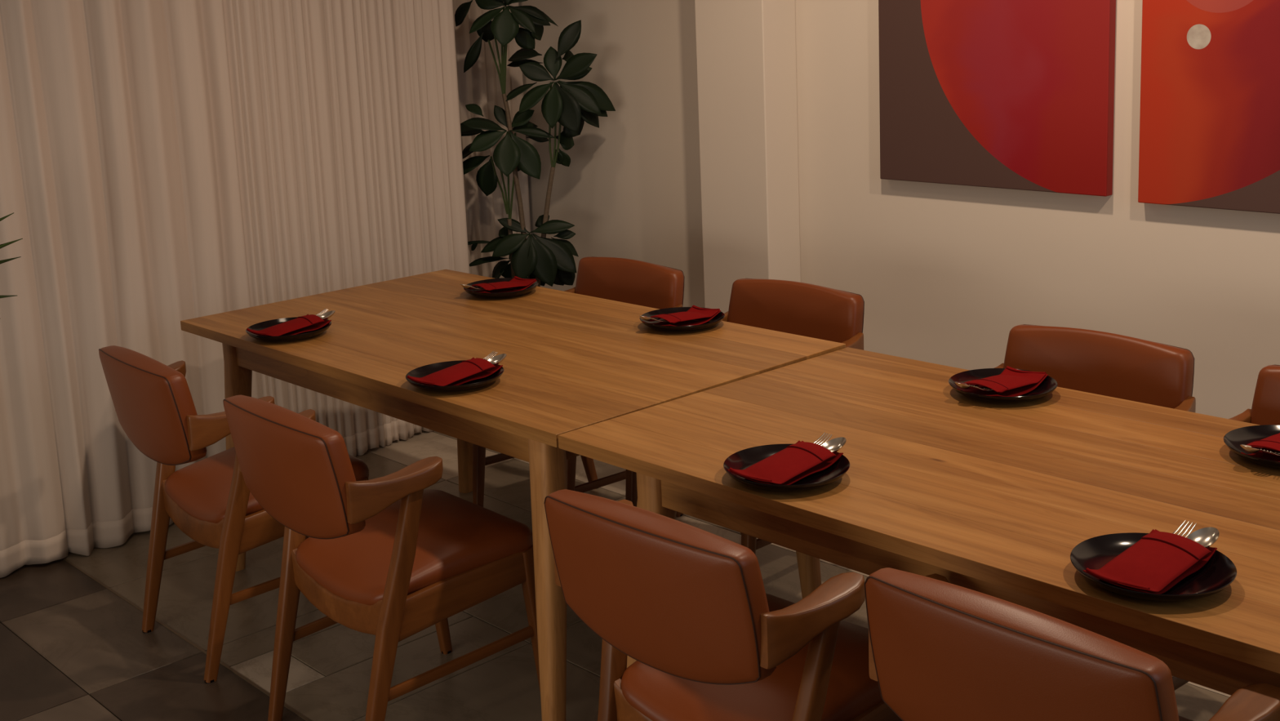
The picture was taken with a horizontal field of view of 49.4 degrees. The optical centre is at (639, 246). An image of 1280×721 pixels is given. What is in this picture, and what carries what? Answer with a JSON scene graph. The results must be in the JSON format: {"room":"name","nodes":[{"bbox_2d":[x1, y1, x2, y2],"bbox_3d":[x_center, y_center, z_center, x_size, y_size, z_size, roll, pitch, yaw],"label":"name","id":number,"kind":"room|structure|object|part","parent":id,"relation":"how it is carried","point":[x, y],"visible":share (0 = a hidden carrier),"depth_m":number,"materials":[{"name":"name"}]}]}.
{"room":"restaurant dining room","nodes":[
{"label":"restaurant dining room","id":0,"kind":"room"},
{"bbox_2d":[0,430,1231,720],"bbox_3d":[-0.290,1.275,2.303,5.220,0.060,6.180,-12,14,-42],"label":"floor","id":1,"kind":"structure","parent":0,"point":[72,648],"depth_m":3.62,"materials":[{"name":"grey tile"}]},
{"bbox_2d":[0,213,22,319],"bbox_3d":[-1.952,0.539,3.347,0.632,1.161,0.815,4,12,30],"label":"potted plant","id":2,"kind":"object","parent":1,"relation":"on","point":[3,245],"visible":1,"depth_m":3.42,"materials":[{"name":"green plant"}]},
{"bbox_2d":[62,557,311,720],"bbox_3d":[-1.276,1.030,3.760,0.007,0.006,2.080,-12,14,-42],"label":"trim","id":3,"kind":"structure","parent":1,"relation":"on","point":[256,686],"depth_m":3.68,"materials":[{"name":"gold metal"}]},
{"bbox_2d":[98,345,368,683],"bbox_3d":[-1.044,0.629,3.669,0.564,0.807,0.574,-11,13,-40],"label":"dining chair","id":4,"kind":"object","parent":1,"relation":"on","point":[209,499],"visible":0.71,"depth_m":3.46,"materials":[{"name":"brown leather"}]},
{"bbox_3d":[-1.316,0.374,3.737,0.204,0.094,0.062,-11,13,-40],"label":"armrest","id":5,"kind":"part","parent":4,"relation":"part of","materials":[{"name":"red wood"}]},
{"bbox_3d":[-1.228,0.399,3.475,0.104,0.274,0.464,-11,13,-40],"label":"backrest","id":6,"kind":"part","parent":4,"relation":"part of","materials":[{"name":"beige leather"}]},
{"bbox_3d":[-1.289,0.698,3.750,0.054,0.662,0.187,3,11,28],"label":"leg","id":7,"kind":"part","parent":4,"relation":"part of","materials":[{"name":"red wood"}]},
{"bbox_3d":[-1.145,0.699,3.590,0.036,0.110,0.410,-11,13,-40],"label":"rail","id":8,"kind":"part","parent":4,"relation":"part of","materials":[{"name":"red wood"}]},
{"bbox_3d":[-1.008,0.743,3.431,0.187,0.662,0.054,-6,11,-20],"label":"leg","id":9,"kind":"part","parent":4,"relation":"part of","materials":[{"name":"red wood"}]},
{"bbox_3d":[-0.980,0.428,3.355,0.204,0.094,0.062,-11,13,-40],"label":"armrest","id":10,"kind":"part","parent":4,"relation":"part of","materials":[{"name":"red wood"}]},
{"bbox_3d":[-0.867,0.686,3.550,0.350,0.104,0.022,-11,13,-39],"label":"rail","id":11,"kind":"part","parent":4,"relation":"part of","materials":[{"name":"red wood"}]},
{"bbox_3d":[-0.999,0.616,3.707,0.418,0.111,0.444,-11,13,-40],"label":"seat","id":12,"kind":"part","parent":4,"relation":"part of","materials":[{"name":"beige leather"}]},
{"bbox_2d":[222,395,540,720],"bbox_3d":[-0.566,0.700,3.153,0.564,0.807,0.574,-11,13,-41],"label":"dining chair","id":13,"kind":"object","parent":1,"relation":"on","point":[391,558],"visible":0.98,"depth_m":3.00,"materials":[{"name":"brown leather"}]},
{"bbox_3d":[-0.840,0.446,3.216,0.204,0.094,0.062,-11,13,-41],"label":"armrest","id":14,"kind":"part","parent":13,"relation":"part of","materials":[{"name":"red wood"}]},
{"bbox_3d":[-0.812,0.770,3.229,0.054,0.662,0.187,3,11,27],"label":"leg","id":15,"kind":"part","parent":13,"relation":"part of","materials":[{"name":"red wood"}]},
{"bbox_3d":[-0.747,0.471,2.956,0.104,0.274,0.464,-11,13,-41],"label":"backrest","id":16,"kind":"part","parent":13,"relation":"part of","materials":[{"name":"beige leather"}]},
{"bbox_3d":[-0.665,0.770,3.072,0.036,0.110,0.410,-11,13,-41],"label":"rail","id":17,"kind":"part","parent":13,"relation":"part of","materials":[{"name":"red wood"}]},
{"bbox_3d":[-0.525,0.813,2.916,0.187,0.662,0.054,-6,11,-21],"label":"leg","id":18,"kind":"part","parent":13,"relation":"part of","materials":[{"name":"red wood"}]},
{"bbox_3d":[-0.496,0.498,2.841,0.204,0.094,0.062,-11,13,-41],"label":"armrest","id":19,"kind":"part","parent":13,"relation":"part of","materials":[{"name":"red wood"}]},
{"bbox_3d":[-0.521,0.687,3.192,0.418,0.111,0.444,-11,13,-41],"label":"seat","id":20,"kind":"part","parent":13,"relation":"part of","materials":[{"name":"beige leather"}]},
{"bbox_3d":[-0.522,0.836,3.503,0.074,0.411,0.033,-11,13,-41],"label":"leg","id":21,"kind":"part","parent":13,"relation":"part of","materials":[{"name":"red wood"}]},
{"bbox_3d":[-0.386,0.756,3.038,0.350,0.104,0.022,-11,13,-40],"label":"rail","id":22,"kind":"part","parent":13,"relation":"part of","materials":[{"name":"red wood"}]},
{"bbox_3d":[-0.235,0.879,3.191,0.074,0.411,0.033,-11,13,-41],"label":"leg","id":23,"kind":"part","parent":13,"relation":"part of","materials":[{"name":"red wood"}]},
{"bbox_2d":[180,269,845,720],"bbox_3d":[-0.402,0.600,3.853,0.958,0.748,1.706,-12,14,-42],"label":"dining table","id":24,"kind":"object","parent":1,"relation":"on","point":[572,362],"visible":0.7,"depth_m":3.53,"materials":[{"name":"brown wood"}]},
{"bbox_3d":[-1.170,0.608,4.069,0.086,0.719,0.121,-12,14,-42],"label":"leg","id":25,"kind":"part","parent":24,"relation":"part of","materials":[{"name":"brown wood"}]},
{"bbox_2d":[245,316,331,341],"bbox_3d":[-0.966,0.233,3.836,0.230,0.026,0.230,7,14,43],"label":"plate","id":26,"kind":"object","parent":24,"relation":"on","point":[263,325],"visible":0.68,"depth_m":3.78,"materials":[{"name":"black ceramic"}]},
{"bbox_2d":[246,314,331,336],"bbox_3d":[-0.966,0.221,3.836,0.103,0.034,0.212,7,14,43],"label":"napkin","id":27,"kind":"object","parent":26,"relation":"on","point":[307,322],"visible":0.97,"depth_m":3.82,"materials":[{"name":"red fabric"}]},
{"bbox_2d":[315,308,328,315],"bbox_3d":[-0.954,0.213,3.871,0.190,0.046,0.024,-11,13,-40],"label":"fork","id":28,"kind":"object","parent":27,"relation":"in","point":[323,311],"visible":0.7,"depth_m":3.92,"materials":[{"name":"silver metal"}]},
{"bbox_2d":[318,310,335,319],"bbox_3d":[-0.927,0.213,3.852,0.183,0.041,0.041,-10,12,-37],"label":"spoon","id":29,"kind":"object","parent":27,"relation":"in","point":[326,315],"visible":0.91,"depth_m":3.90,"materials":[{"name":"silver metal"}]},
{"bbox_2d":[405,360,503,391],"bbox_3d":[-0.434,0.310,3.274,0.230,0.026,0.230,8,14,44],"label":"plate","id":30,"kind":"object","parent":24,"relation":"on","point":[421,371],"visible":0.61,"depth_m":3.27,"materials":[{"name":"black ceramic"}]},
{"bbox_2d":[406,357,502,386],"bbox_3d":[-0.434,0.298,3.275,0.103,0.034,0.212,8,14,44],"label":"napkin","id":31,"kind":"object","parent":30,"relation":"on","point":[472,369],"visible":0.99,"depth_m":3.26,"materials":[{"name":"red fabric"}]},
{"bbox_2d":[483,351,497,359],"bbox_3d":[-0.421,0.290,3.309,0.190,0.046,0.024,-10,13,-38],"label":"fork","id":32,"kind":"object","parent":31,"relation":"in","point":[491,354],"visible":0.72,"depth_m":3.36,"materials":[{"name":"silver metal"}]},
{"bbox_2d":[487,353,506,364],"bbox_3d":[-0.391,0.290,3.285,0.182,0.041,0.042,-11,13,-41],"label":"spoon","id":33,"kind":"object","parent":31,"relation":"in","point":[495,360],"visible":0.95,"depth_m":3.34,"materials":[{"name":"silver metal"}]},
{"bbox_3d":[-0.582,0.486,4.626,0.070,0.719,0.136,-12,14,-42],"label":"leg","id":34,"kind":"part","parent":24,"relation":"part of","materials":[{"name":"brown wood"}]},
{"bbox_2d":[463,277,538,297],"bbox_3d":[-0.427,0.132,4.282,0.230,0.026,0.230,7,14,44],"label":"plate","id":35,"kind":"object","parent":24,"relation":"on","point":[531,287],"visible":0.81,"depth_m":4.21,"materials":[{"name":"black ceramic"}]},
{"bbox_2d":[463,275,536,293],"bbox_3d":[-0.428,0.122,4.277,0.103,0.034,0.212,7,14,44],"label":"napkin","id":36,"kind":"object","parent":35,"relation":"on","point":[517,282],"visible":0.98,"depth_m":4.27,"materials":[{"name":"red fabric"}]},
{"bbox_2d":[460,284,513,288],"bbox_3d":[-0.468,0.122,4.261,0.183,0.041,0.041,-10,12,-36],"label":"spoon","id":37,"kind":"object","parent":36,"relation":"in","point":[464,286],"visible":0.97,"depth_m":4.21,"materials":[{"name":"silver metal"}]},
{"bbox_2d":[466,284,517,289],"bbox_3d":[-0.441,0.127,4.242,0.190,0.046,0.024,-11,13,-39],"label":"fork","id":38,"kind":"object","parent":36,"relation":"in","point":[482,288],"visible":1,"depth_m":4.20,"materials":[{"name":"silver metal"}]},
{"bbox_3d":[-0.195,0.750,3.035,0.111,0.719,0.096,-12,14,-42],"label":"leg","id":39,"kind":"part","parent":24,"relation":"part of","materials":[{"name":"brown wood"}]},
{"bbox_2d":[640,306,724,331],"bbox_3d":[0.114,0.202,3.762,0.230,0.026,0.230,7,14,43],"label":"plate","id":40,"kind":"object","parent":24,"relation":"on","point":[720,316],"visible":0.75,"depth_m":3.72,"materials":[{"name":"black ceramic"}]},
{"bbox_2d":[642,305,720,325],"bbox_3d":[0.113,0.191,3.757,0.103,0.034,0.212,7,14,43],"label":"napkin","id":41,"kind":"object","parent":40,"relation":"on","point":[704,315],"visible":0.94,"depth_m":3.75,"materials":[{"name":"red fabric"}]},
{"bbox_2d":[639,315,660,321],"bbox_3d":[0.074,0.192,3.741,0.183,0.041,0.041,-10,12,-36],"label":"spoon","id":42,"kind":"object","parent":41,"relation":"in","point":[644,317],"visible":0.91,"depth_m":3.69,"materials":[{"name":"silver metal"}]},
{"bbox_2d":[648,316,699,321],"bbox_3d":[0.101,0.196,3.722,0.190,0.046,0.024,-11,13,-40],"label":"fork","id":43,"kind":"object","parent":41,"relation":"in","point":[664,320],"visible":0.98,"depth_m":3.68,"materials":[{"name":"silver metal"}]},
{"bbox_3d":[0.410,0.627,3.592,0.069,0.718,0.106,-12,14,-42],"label":"leg","id":44,"kind":"part","parent":24,"relation":"part of","materials":[{"name":"brown wood"}]},
{"bbox_2d":[454,0,615,286],"bbox_3d":[-0.398,-0.192,5.444,0.625,1.750,0.340,-5,10,-15],"label":"potted plant","id":45,"kind":"object","parent":1,"relation":"on","point":[549,261],"visible":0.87,"depth_m":5.37,"materials":[{"name":"green plant"}]},
{"bbox_2d":[472,256,684,516],"bbox_3d":[-0.189,0.474,4.351,0.564,0.807,0.574,-12,14,-43],"label":"dining chair","id":46,"kind":"object","parent":1,"relation":"on","point":[629,281],"visible":0.18,"depth_m":4.38,"materials":[{"name":"brown leather"}]},
{"bbox_3d":[-0.504,0.683,4.371,0.074,0.411,0.033,-12,14,-43],"label":"leg","id":47,"kind":"part","parent":46,"relation":"part of","materials":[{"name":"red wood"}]},
{"bbox_3d":[-0.287,0.185,4.574,0.204,0.094,0.062,-12,14,-43],"label":"armrest","id":48,"kind":"part","parent":46,"relation":"part of","materials":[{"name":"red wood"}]},
{"bbox_3d":[-0.208,0.724,4.067,0.074,0.411,0.033,-12,14,-43],"label":"leg","id":49,"kind":"part","parent":46,"relation":"part of","materials":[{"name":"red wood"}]},
{"bbox_3d":[-0.232,0.503,4.612,0.187,0.662,0.054,-7,11,-23],"label":"leg","id":50,"kind":"part","parent":46,"relation":"part of","materials":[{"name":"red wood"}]},
{"bbox_3d":[-0.034,0.177,4.461,0.104,0.274,0.464,-12,14,-43],"label":"backrest","id":51,"kind":"part","parent":46,"relation":"part of","materials":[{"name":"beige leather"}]},
{"bbox_3d":[0.064,0.545,4.307,0.054,0.662,0.187,2,11,25],"label":"leg","id":52,"kind":"part","parent":46,"relation":"part of","materials":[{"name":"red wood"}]},
{"bbox_2d":[543,488,902,720],"bbox_3d":[0.191,0.787,2.481,0.564,0.807,0.574,-12,14,-44],"label":"dining chair","id":53,"kind":"object","parent":1,"relation":"on","point":[704,634],"visible":0.93,"depth_m":2.24,"materials":[{"name":"brown leather"}]},
{"bbox_3d":[-0.088,0.536,2.532,0.204,0.094,0.062,-12,14,-44],"label":"armrest","id":54,"kind":"part","parent":53,"relation":"part of","materials":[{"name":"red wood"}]},
{"bbox_3d":[-0.058,0.860,2.546,0.054,0.662,0.187,2,11,25],"label":"leg","id":55,"kind":"part","parent":53,"relation":"part of","materials":[{"name":"red wood"}]},
{"bbox_3d":[0.096,0.858,2.396,0.036,0.110,0.410,-12,14,-44],"label":"rail","id":56,"kind":"part","parent":53,"relation":"part of","materials":[{"name":"red wood"}]},
{"bbox_3d":[0.018,0.559,2.276,0.104,0.274,0.464,-12,14,-44],"label":"backrest","id":57,"kind":"part","parent":53,"relation":"part of","materials":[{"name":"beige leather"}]},
{"bbox_3d":[0.234,0.774,2.523,0.418,0.111,0.444,-12,14,-44],"label":"seat","id":58,"kind":"part","parent":53,"relation":"part of","materials":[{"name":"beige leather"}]},
{"bbox_3d":[0.274,0.584,2.173,0.204,0.094,0.062,-12,14,-44],"label":"armrest","id":59,"kind":"part","parent":53,"relation":"part of","materials":[{"name":"red wood"}]},
{"bbox_3d":[0.244,0.900,2.246,0.187,0.662,0.054,-7,11,-24],"label":"leg","id":60,"kind":"part","parent":53,"relation":"part of","materials":[{"name":"red wood"}]},
{"bbox_3d":[0.377,0.842,2.375,0.350,0.104,0.022,-12,14,-43],"label":"rail","id":61,"kind":"part","parent":53,"relation":"part of","materials":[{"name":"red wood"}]},
{"bbox_2d":[625,278,864,554],"bbox_3d":[0.294,0.535,3.893,0.574,0.807,0.564,7,14,44],"label":"dining chair","id":62,"kind":"object","parent":1,"relation":"on","point":[796,308],"visible":0.17,"depth_m":3.94,"materials":[{"name":"brown leather"}]},
{"bbox_3d":[-0.020,0.745,3.905,0.033,0.411,0.074,7,14,44],"label":"leg","id":63,"kind":"part","parent":62,"relation":"part of","materials":[{"name":"red wood"}]},
{"bbox_3d":[0.189,0.246,4.114,0.062,0.094,0.204,7,14,44],"label":"armrest","id":64,"kind":"part","parent":62,"relation":"part of","materials":[{"name":"red wood"}]},
{"bbox_3d":[0.283,0.785,3.609,0.033,0.411,0.074,7,14,44],"label":"leg","id":65,"kind":"part","parent":62,"relation":"part of","materials":[{"name":"red wood"}]},
{"bbox_3d":[0.445,0.238,4.006,0.464,0.274,0.104,7,14,44],"label":"backrest","id":66,"kind":"part","parent":62,"relation":"part of","materials":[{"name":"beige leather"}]},
{"bbox_3d":[0.554,0.294,3.758,0.062,0.094,0.204,7,14,44],"label":"armrest","id":67,"kind":"part","parent":62,"relation":"part of","materials":[{"name":"red wood"}]},
{"bbox_2d":[558,346,1279,694],"bbox_3d":[0.780,0.768,2.625,0.952,0.749,1.708,-12,14,-42],"label":"dining table","id":68,"kind":"object","parent":1,"relation":"on","point":[996,500],"visible":0.85,"depth_m":2.50,"materials":[{"name":"brown wood"}]},
{"bbox_3d":[0.007,0.777,2.838,0.168,0.721,0.074,3,12,30],"label":"leg","id":69,"kind":"part","parent":68,"relation":"part of","materials":[{"name":"brown wood"}]},
{"bbox_2d":[723,443,849,491],"bbox_3d":[0.268,0.409,2.545,0.230,0.026,0.230,-12,14,-42],"label":"plate","id":70,"kind":"object","parent":68,"relation":"on","point":[744,459],"visible":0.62,"depth_m":2.54,"materials":[{"name":"black ceramic"}]},
{"bbox_2d":[727,440,843,484],"bbox_3d":[0.268,0.398,2.546,0.212,0.034,0.103,-12,14,-42],"label":"napkin","id":71,"kind":"object","parent":70,"relation":"on","point":[800,460],"visible":0.99,"depth_m":2.53,"materials":[{"name":"red fabric"}]},
{"bbox_2d":[813,432,831,445],"bbox_3d":[0.282,0.389,2.580,0.190,0.046,0.024,-10,12,-37],"label":"fork","id":72,"kind":"object","parent":71,"relation":"in","point":[821,436],"visible":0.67,"depth_m":2.62,"materials":[{"name":"silver metal"}]},
{"bbox_2d":[822,436,846,453],"bbox_3d":[0.312,0.390,2.555,0.182,0.041,0.042,-11,13,-39],"label":"spoon","id":73,"kind":"object","parent":71,"relation":"in","point":[833,445],"visible":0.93,"depth_m":2.60,"materials":[{"name":"silver metal"}]},
{"bbox_2d":[948,368,1057,402],"bbox_3d":[0.790,0.308,3.034,0.230,0.026,0.230,-12,14,-43],"label":"plate","id":74,"kind":"object","parent":68,"relation":"on","point":[1049,384],"visible":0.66,"depth_m":3.03,"materials":[{"name":"black ceramic"}]},
{"bbox_2d":[956,365,1048,396],"bbox_3d":[0.789,0.297,3.029,0.212,0.034,0.103,-12,14,-43],"label":"napkin","id":75,"kind":"object","parent":74,"relation":"on","point":[1008,383],"visible":1,"depth_m":3.02,"materials":[{"name":"red fabric"}]},
{"bbox_2d":[955,382,978,389],"bbox_3d":[0.749,0.297,3.013,0.183,0.041,0.041,-9,12,-35],"label":"spoon","id":76,"kind":"object","parent":75,"relation":"in","point":[963,385],"visible":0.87,"depth_m":2.96,"materials":[{"name":"silver metal"}]},
{"bbox_2d":[968,384,1024,391],"bbox_3d":[0.775,0.302,2.994,0.190,0.046,0.024,-10,13,-38],"label":"fork","id":77,"kind":"object","parent":75,"relation":"in","point":[986,388],"visible":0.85,"depth_m":2.95,"materials":[{"name":"silver metal"}]},
{"bbox_2d":[1070,532,1236,601],"bbox_3d":[0.753,0.477,2.049,0.230,0.026,0.230,-11,13,-41],"label":"plate","id":78,"kind":"object","parent":68,"relation":"on","point":[1220,571],"visible":0.59,"depth_m":2.04,"materials":[{"name":"black ceramic"}]},
{"bbox_2d":[1083,528,1217,594],"bbox_3d":[0.754,0.465,2.050,0.212,0.034,0.103,-11,13,-41],"label":"napkin","id":79,"kind":"object","parent":78,"relation":"on","point":[1158,561],"visible":1,"depth_m":2.04,"materials":[{"name":"red fabric"}]},
{"bbox_2d":[1173,520,1196,537],"bbox_3d":[0.769,0.457,2.084,0.190,0.046,0.024,-9,12,-35],"label":"fork","id":80,"kind":"object","parent":79,"relation":"in","point":[1184,522],"visible":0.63,"depth_m":2.13,"materials":[{"name":"silver metal"}]},
{"bbox_2d":[1186,526,1219,547],"bbox_3d":[0.798,0.458,2.058,0.182,0.041,0.042,-10,13,-37],"label":"spoon","id":81,"kind":"object","parent":79,"relation":"in","point":[1206,536],"visible":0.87,"depth_m":2.10,"materials":[{"name":"silver metal"}]},
{"bbox_2d":[1223,424,1279,468],"bbox_3d":[1.196,0.375,2.558,0.230,0.026,0.230,-12,14,-42],"label":"plate","id":82,"kind":"object","parent":68,"relation":"on","point":[1246,435],"visible":0.75,"depth_m":2.63,"materials":[{"name":"black ceramic"}]},
{"bbox_2d":[1240,432,1279,461],"bbox_3d":[1.194,0.364,2.553,0.212,0.034,0.103,-12,14,-42],"label":"napkin","id":83,"kind":"object","parent":82,"relation":"on","point":[1272,443],"visible":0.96,"depth_m":2.53,"materials":[{"name":"red fabric"}]},
{"bbox_2d":[1240,444,1267,453],"bbox_3d":[1.154,0.364,2.538,0.183,0.041,0.041,-9,12,-34],"label":"spoon","id":84,"kind":"object","parent":83,"relation":"in","point":[1248,448],"visible":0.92,"depth_m":2.49,"materials":[{"name":"silver metal"}]},
{"bbox_2d":[1260,448,1279,455],"bbox_3d":[1.180,0.369,2.518,0.190,0.046,0.024,-10,12,-37],"label":"fork","id":85,"kind":"object","parent":83,"relation":"in","point":[1276,452],"visible":1,"depth_m":2.47,"materials":[{"name":"silver metal"}]},
{"bbox_2d":[864,567,1279,720],"bbox_3d":[0.681,0.837,2.084,0.564,0.807,0.574,-11,13,-41],"label":"dining chair","id":86,"kind":"object","parent":1,"relation":"on","point":[940,649],"visible":1,"depth_m":1.84,"materials":[{"name":"brown leather"}]},
{"bbox_3d":[0.408,0.583,2.148,0.204,0.094,0.062,-11,13,-41],"label":"armrest","id":87,"kind":"part","parent":86,"relation":"part of","materials":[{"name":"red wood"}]},
{"bbox_3d":[0.726,0.824,2.123,0.418,0.111,0.444,-11,13,-41],"label":"seat","id":88,"kind":"part","parent":86,"relation":"part of","materials":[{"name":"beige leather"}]},
{"bbox_3d":[0.751,0.635,1.772,0.204,0.094,0.062,-11,13,-41],"label":"armrest","id":89,"kind":"part","parent":86,"relation":"part of","materials":[{"name":"red wood"}]},
{"bbox_2d":[994,324,1195,676],"bbox_3d":[0.924,0.633,3.189,0.564,0.807,0.574,-12,14,-43],"label":"dining chair","id":90,"kind":"object","parent":1,"relation":"on","point":[1108,364],"visible":0.24,"depth_m":3.25,"materials":[{"name":"brown leather"}]},
{"bbox_3d":[0.824,0.344,3.413,0.204,0.094,0.062,-12,14,-43],"label":"armrest","id":91,"kind":"part","parent":90,"relation":"part of","materials":[{"name":"red wood"}]},
{"bbox_3d":[1.078,0.336,3.300,0.104,0.274,0.464,-12,14,-43],"label":"backrest","id":92,"kind":"part","parent":90,"relation":"part of","materials":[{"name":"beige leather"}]},
{"bbox_3d":[1.181,0.393,3.049,0.204,0.094,0.062,-12,14,-43],"label":"armrest","id":93,"kind":"part","parent":90,"relation":"part of","materials":[{"name":"red wood"}]},
{"bbox_2d":[1172,364,1279,689],"bbox_3d":[1.330,0.695,2.744,0.564,0.807,0.574,-11,13,-41],"label":"dining chair","id":94,"kind":"object","parent":1,"relation":"on","point":[1265,408],"visible":0.15,"depth_m":2.96,"materials":[{"name":"brown leather"}]},
{"bbox_3d":[1.239,0.405,2.969,0.204,0.094,0.062,-11,13,-41],"label":"armrest","id":95,"kind":"part","parent":94,"relation":"part of","materials":[{"name":"red wood"}]},
{"bbox_3d":[1.489,0.399,2.849,0.104,0.274,0.464,-11,13,-41],"label":"backrest","id":96,"kind":"part","parent":94,"relation":"part of","materials":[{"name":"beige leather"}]},
{"bbox_2d":[518,0,1279,418],"bbox_3d":[1.530,-0.525,3.886,0.120,2.910,6.300,-12,14,-42],"label":"wall","id":97,"kind":"structure","parent":0,"point":[943,273],"depth_m":4.61,"materials":[{"name":"beige paint"}]},
{"bbox_2d":[694,0,800,313],"bbox_3d":[0.370,-0.683,4.880,0.171,2.850,0.319,-12,14,-42],"label":"column","id":98,"kind":"structure","parent":97,"relation":"attached to","point":[746,49],"depth_m":4.85,"materials":[{"name":"beige paint"}]},
{"bbox_2d":[878,0,1115,196],"bbox_3d":[1.056,-0.848,4.206,0.038,1.347,0.804,-12,14,-42],"label":"painting","id":99,"kind":"object","parent":97,"relation":"attached to","point":[1000,94],"visible":1,"depth_m":4.22,"materials":[{"name":"paint"}]},
{"bbox_2d":[1137,0,1279,213],"bbox_3d":[1.676,-0.750,3.561,0.038,1.347,0.804,-12,14,-42],"label":"painting","id":100,"kind":"object","parent":97,"relation":"attached to","point":[1210,113],"visible":1,"depth_m":3.76,"materials":[{"name":"paint"}]},
{"bbox_3d":[-0.412,-1.621,1.873,5.320,0.100,6.300,-12,14,-42],"label":"ceiling","id":101,"kind":"structure","parent":0,"visible":0},
{"bbox_2d":[0,0,469,577],"bbox_3d":[-1.732,-0.448,4.169,0.177,2.798,3.053,7,14,43],"label":"curtain","id":102,"kind":"object","parent":101,"relation":"hanging from","point":[164,163],"visible":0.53,"depth_m":4.44,"materials":[{"name":"beige fabric"}]},
{"bbox_2d":[453,0,531,278],"bbox_3d":[-0.765,-0.743,5.623,0.765,2.798,0.049,-12,14,-42],"label":"curtain","id":103,"kind":"object","parent":101,"relation":"hanging from","point":[480,85],"visible":0.09,"depth_m":5.79,"materials":[{"name":"beige fabric"}]}
]}

